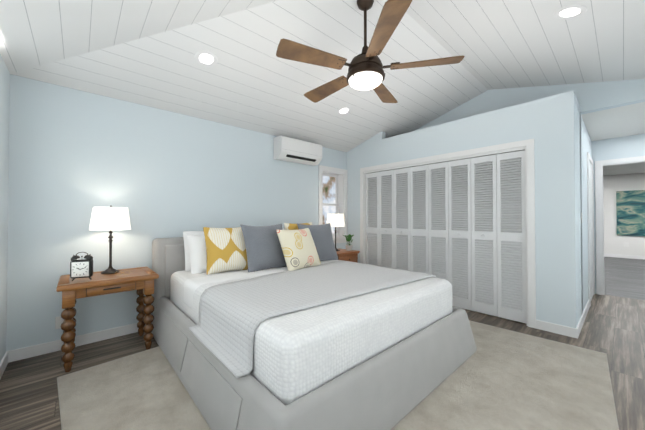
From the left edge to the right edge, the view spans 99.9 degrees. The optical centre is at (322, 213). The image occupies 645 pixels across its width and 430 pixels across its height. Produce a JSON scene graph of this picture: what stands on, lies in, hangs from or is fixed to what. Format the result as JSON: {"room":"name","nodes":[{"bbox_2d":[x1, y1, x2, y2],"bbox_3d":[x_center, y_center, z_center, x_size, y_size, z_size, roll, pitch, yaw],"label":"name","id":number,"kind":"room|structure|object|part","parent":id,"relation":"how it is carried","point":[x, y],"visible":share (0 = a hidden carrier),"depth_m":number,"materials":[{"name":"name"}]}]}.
{"room":"bedroom","nodes":[
{"label":"bedroom","id":0,"kind":"room"},
{"bbox_2d":[0,54,9,361],"bbox_3d":[-1.220,-0.011,0.618,0.100,2.500,4.440,1,-1,-42],"label":"wall","id":1,"kind":"structure","parent":0,"point":[4,122],"depth_m":2.17,"materials":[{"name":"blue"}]},
{"bbox_2d":[0,351,9,378],"bbox_3d":[-1.188,1.192,0.653,0.013,0.095,4.410,1,-1,-42],"label":"baseboard","id":2,"kind":"structure","parent":1,"relation":"attached to","point":[6,359],"depth_m":2.17,"materials":[{"name":"white"}]},
{"bbox_2d":[6,74,346,350],"bbox_3d":[-0.955,0.028,3.979,4.993,2.500,0.200,1,-1,-42],"label":"wall","id":3,"kind":"structure","parent":0,"point":[76,156],"depth_m":2.77,"materials":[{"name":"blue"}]},
{"bbox_2d":[55,316,63,328],"bbox_3d":[-2.423,1.006,2.506,0.070,0.110,0.006,1,-1,-42],"label":"outlet","id":4,"kind":"object","parent":3,"relation":"attached to","point":[59,320],"visible":0.58,"depth_m":2.50,"materials":[{"name":"white plastic"}]},
{"bbox_2d":[10,323,145,361],"bbox_3d":[-1.089,1.228,3.701,4.181,0.095,0.013,1,-1,-42],"label":"baseboard","id":5,"kind":"structure","parent":3,"relation":"attached to","point":[33,350],"depth_m":2.57,"materials":[{"name":"white wood"}]},
{"bbox_2d":[274,135,321,165],"bbox_3d":[-0.366,-0.966,4.235,0.790,0.327,0.218,1,-1,-42],"label":"air conditioner","id":6,"kind":"object","parent":3,"relation":"attached to","point":[289,149],"visible":1,"depth_m":4.11,"materials":[{"name":"white plastic"}]},
{"bbox_2d":[318,165,347,242],"bbox_3d":[0.144,-0.143,4.937,0.750,1.365,0.250,1,-1,-42],"label":"window","id":7,"kind":"structure","parent":3,"relation":"in","point":[340,176],"depth_m":5.06,"materials":[{"name":"white wood"}]},
{"bbox_2d":[0,0,644,151],"bbox_3d":[1.266,-1.515,2.876,6.593,0.659,4.440,1,-1,-42],"label":"ceiling","id":8,"kind":"structure","parent":0,"point":[249,80],"depth_m":2.54,"materials":[{"name":"white wood"}]},
{"bbox_2d":[195,50,217,66],"bbox_3d":[-1.077,-1.435,2.513,0.196,0.056,0.189,1,-1,-42],"label":"recessed light","id":9,"kind":"object","parent":8,"relation":"in","point":[202,57],"visible":1,"depth_m":2.51,"materials":[{"name":"white plastic"}]},
{"bbox_2d":[337,107,350,114],"bbox_3d":[0.297,-1.421,3.751,0.196,0.056,0.189,1,-1,-42],"label":"recessed light","id":10,"kind":"object","parent":8,"relation":"in","point":[342,111],"visible":1,"depth_m":3.75,"materials":[{"name":"white plastic"}]},
{"bbox_2d":[276,0,464,102],"bbox_3d":[0.317,-1.396,2.264,1.430,0.720,1.364,1,-1,-42],"label":"ceiling fan","id":11,"kind":"object","parent":8,"relation":"hanging from","point":[365,69],"visible":1,"depth_m":2.09,"materials":[{"name":"brown wood"}]},
{"bbox_2d":[553,4,586,19],"bbox_3d":[1.865,-1.516,2.042,0.196,0.056,0.189,1,-1,-42],"label":"recessed light","id":12,"kind":"object","parent":8,"relation":"in","point":[566,12],"visible":1,"depth_m":2.04,"materials":[{"name":"white plastic"}]},
{"bbox_2d":[0,257,644,429],"bbox_3d":[4.467,1.300,3.734,12.743,0.050,7.600,1,-1,-42],"label":"floor","id":13,"kind":"structure","parent":0,"point":[613,328],"depth_m":2.42,"materials":[{"name":"wood"}]},
{"bbox_2d":[56,266,158,371],"bbox_3d":[-1.947,0.909,2.479,0.680,0.697,0.535,1,-1,-42],"label":"nightstand","id":14,"kind":"object","parent":13,"relation":"on","point":[140,280],"visible":0.98,"depth_m":2.33,"materials":[{"name":"brown wood"}]},
{"bbox_2d":[70,252,92,280],"bbox_3d":[-2.006,0.439,2.258,0.144,0.239,0.070,0,-1,-24],"label":"alarm clock","id":15,"kind":"object","parent":14,"relation":"on","point":[82,268],"visible":1,"depth_m":2.23,"materials":[{"name":"black paint"}]},
{"bbox_2d":[89,205,130,273],"bbox_3d":[-2.015,0.241,2.577,0.316,0.638,0.316,1,-1,-42],"label":"lamp","id":16,"kind":"object","parent":14,"relation":"on","point":[110,218],"visible":1,"depth_m":2.48,"materials":[{"name":"white fabric"}]},
{"bbox_2d":[57,320,618,429],"bbox_3d":[0.257,1.249,2.232,3.020,0.015,3.410,-1,-1,44],"label":"rug","id":17,"kind":"object","parent":13,"relation":"on","point":[502,379],"visible":0.52,"depth_m":1.86,"materials":[{"name":"beige carpet"}]},
{"bbox_2d":[151,222,476,429],"bbox_3d":[-0.245,0.677,2.730,2.170,1.133,2.615,1,-1,-42],"label":"bed","id":18,"kind":"object","parent":17,"relation":"on","point":[289,326],"visible":1,"depth_m":1.81,"materials":[{"name":"fabric"}]},
{"bbox_3d":[-1.032,0.663,3.603,2.100,0.775,0.264,1,-1,-42],"label":"headboard","id":19,"kind":"part","parent":18,"relation":"part of","materials":[{"name":"fabric"}]},
{"bbox_3d":[-0.206,0.822,2.684,1.874,0.443,2.193,1,-1,-42],"label":"mattress","id":20,"kind":"part","parent":18,"relation":"part of","materials":[{"name":"white fabric"}]},
{"bbox_2d":[189,260,436,377],"bbox_3d":[-0.023,0.725,2.427,1.992,0.291,1.229,1,-1,-42],"label":"throw","id":21,"kind":"object","parent":18,"relation":"on","point":[237,318],"depth_m":1.91,"materials":[{"name":"grey fabric"}]},
{"bbox_3d":[-0.235,1.061,2.714,2.170,0.365,2.585,1,-1,-42],"label":"frame","id":22,"kind":"part","parent":18,"relation":"part of","materials":[{"name":"fabric"}]},
{"bbox_2d":[336,248,359,262],"bbox_3d":[0.276,0.946,4.538,0.500,0.642,0.500,1,-1,-42],"label":"nightstand","id":23,"kind":"object","parent":13,"relation":"on","point":[345,255],"visible":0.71,"depth_m":4.39,"materials":[{"name":"brown wood"}]},
{"bbox_2d":[326,213,344,250],"bbox_3d":[0.218,0.304,4.535,0.316,0.638,0.316,1,-1,-42],"label":"lamp","id":24,"kind":"object","parent":23,"relation":"on","point":[335,220],"visible":0.92,"depth_m":4.42,"materials":[{"name":"white fabric"}]},
{"bbox_2d":[343,234,353,250],"bbox_3d":[0.457,0.483,4.563,0.186,0.281,0.187,1,-1,-42],"label":"potted plant","id":25,"kind":"object","parent":23,"relation":"on","point":[349,246],"visible":1,"depth_m":4.53,"materials":[{"name":"green plant"}]},
{"bbox_2d":[347,90,576,327],"bbox_3d":[1.556,-0.070,3.978,0.100,2.696,3.165,1,-1,-42],"label":"wall","id":26,"kind":"structure","parent":0,"point":[547,124],"depth_m":2.97,"materials":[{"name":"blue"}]},
{"bbox_2d":[366,150,521,173],"bbox_3d":[1.558,-0.719,3.977,0.050,0.003,2.328,1,-1,-42],"label":"track","id":27,"kind":"object","parent":26,"relation":"attached to","point":[447,161],"visible":0.36,"depth_m":3.73,"materials":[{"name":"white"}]},
{"bbox_2d":[366,150,526,323],"bbox_3d":[1.545,0.273,3.954,0.071,1.980,2.320,1,-1,-42],"label":"closet doors","id":28,"kind":"structure","parent":27,"relation":"hanging from","point":[469,243],"depth_m":3.62,"materials":[{"name":"white wood"}]},
{"bbox_3d":[0.876,0.282,4.720,0.039,1.980,0.286,1,-1,-42],"label":"panel","id":29,"kind":"part","parent":28,"relation":"part of","materials":[{"name":"white wood"}]},
{"bbox_3d":[1.059,0.279,4.493,0.071,1.980,0.286,1,-1,-42],"label":"panel","id":30,"kind":"part","parent":28,"relation":"part of","materials":[{"name":"white wood"}]},
{"bbox_3d":[1.253,0.277,4.277,0.071,1.980,0.286,1,-1,-42],"label":"panel","id":31,"kind":"part","parent":28,"relation":"part of","materials":[{"name":"white wood"}]},
{"bbox_3d":[1.460,0.274,4.072,0.039,1.980,0.286,1,-1,-42],"label":"panel","id":32,"kind":"part","parent":28,"relation":"part of","materials":[{"name":"white wood"}]},
{"bbox_3d":[1.654,0.272,3.856,0.039,1.980,0.286,1,-1,-42],"label":"panel","id":33,"kind":"part","parent":28,"relation":"part of","materials":[{"name":"white wood"}]},
{"bbox_3d":[1.837,0.269,3.630,0.071,1.980,0.286,1,-1,-42],"label":"panel","id":34,"kind":"part","parent":28,"relation":"part of","materials":[{"name":"white wood"}]},
{"bbox_3d":[2.031,0.267,3.414,0.071,1.980,0.286,1,-1,-42],"label":"panel","id":35,"kind":"part","parent":28,"relation":"part of","materials":[{"name":"white wood"}]},
{"bbox_3d":[2.237,0.264,3.209,0.039,1.980,0.286,1,-1,-42],"label":"panel","id":36,"kind":"part","parent":28,"relation":"part of","materials":[{"name":"white wood"}]},
{"bbox_2d":[368,160,520,194],"bbox_3d":[1.581,0.273,3.986,0.003,1.970,2.320,1,-1,-42],"label":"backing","id":37,"kind":"object","parent":26,"relation":"attached to","point":[453,177],"depth_m":3.73,"materials":[{"name":"grey"}]},
{"bbox_2d":[360,139,535,328],"bbox_3d":[1.554,0.228,3.963,0.118,2.100,2.500,1,-1,-42],"label":"trim","id":38,"kind":"structure","parent":26,"relation":"attached to","point":[527,146],"depth_m":3.09,"materials":[{"name":"white wood"}]},
{"bbox_2d":[536,320,574,337],"bbox_3d":[2.460,1.218,2.875,0.013,0.095,0.310,1,-1,-42],"label":"baseboard","id":39,"kind":"structure","parent":26,"relation":"attached to","point":[542,325],"depth_m":2.86,"materials":[{"name":"white wood"}]},
{"bbox_2d":[414,79,644,312],"bbox_3d":[2.415,-0.263,3.896,0.100,3.079,4.440,1,-1,-42],"label":"wall","id":40,"kind":"structure","parent":0,"point":[595,96],"depth_m":3.25,"materials":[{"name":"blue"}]},
{"bbox_2d":[575,95,591,324],"bbox_3d":[3.474,0.009,3.642,2.302,2.530,0.100,1,-1,-42],"label":"wall","id":41,"kind":"structure","parent":0,"point":[582,151],"depth_m":3.23,"materials":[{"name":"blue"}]},
{"bbox_2d":[575,299,589,338],"bbox_3d":[3.116,1.222,3.230,1.463,0.095,0.013,1,-1,-42],"label":"baseboard","id":42,"kind":"structure","parent":41,"relation":"attached to","point":[577,330],"depth_m":3.05,"materials":[{"name":"white wood"}]},
{"bbox_2d":[592,133,644,293],"bbox_3d":[4.812,0.052,3.921,0.100,2.450,1.475,1,-1,-42],"label":"wall","id":43,"kind":"structure","parent":0,"point":[621,147],"depth_m":4.19,"materials":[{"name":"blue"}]},
{"bbox_2d":[587,152,644,305],"bbox_3d":[4.358,0.215,3.727,1.032,2.120,0.956,1,-1,-42],"label":"door frame","id":44,"kind":"structure","parent":43,"relation":"attached to","point":[599,166],"depth_m":4.05,"materials":[{"name":"white wood"}]},
{"bbox_2d":[603,173,644,255],"bbox_3d":[9.364,0.073,7.758,0.100,2.500,7.000,1,-1,-42],"label":"wall","id":45,"kind":"structure","parent":0,"point":[613,240],"depth_m":8.19,"materials":[{"name":"white paint"}]},
{"bbox_2d":[604,253,644,259],"bbox_3d":[9.322,1.275,7.706,0.013,0.095,6.800,1,-1,-42],"label":"baseboard","id":46,"kind":"structure","parent":45,"relation":"attached to","point":[605,255],"depth_m":8.06,"materials":[{"name":"white wood"}]},
{"bbox_2d":[616,190,644,235],"bbox_3d":[9.498,-0.015,7.502,0.035,1.330,1.840,1,-1,-42],"label":"canvas art","id":47,"kind":"object","parent":45,"relation":"attached to","point":[630,210],"visible":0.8,"depth_m":7.96,"materials":[{"name":"fabric"}]},
{"bbox_2d":[603,163,644,175],"bbox_3d":[7.191,-1.240,5.815,5.950,0.080,7.000,1,-1,-42],"label":"ceiling","id":48,"kind":"structure","parent":0,"point":[625,169],"depth_m":7.28,"materials":[{"name":"white paint"}]},
{"label":"outside","id":49,"kind":"structure","parent":0,"visible":0},
{"bbox_2d":[323,176,335,232],"bbox_3d":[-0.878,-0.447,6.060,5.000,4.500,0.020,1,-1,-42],"label":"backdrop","id":50,"kind":"structure","parent":49,"point":[328,189],"depth_m":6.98,"materials":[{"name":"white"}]}
]}

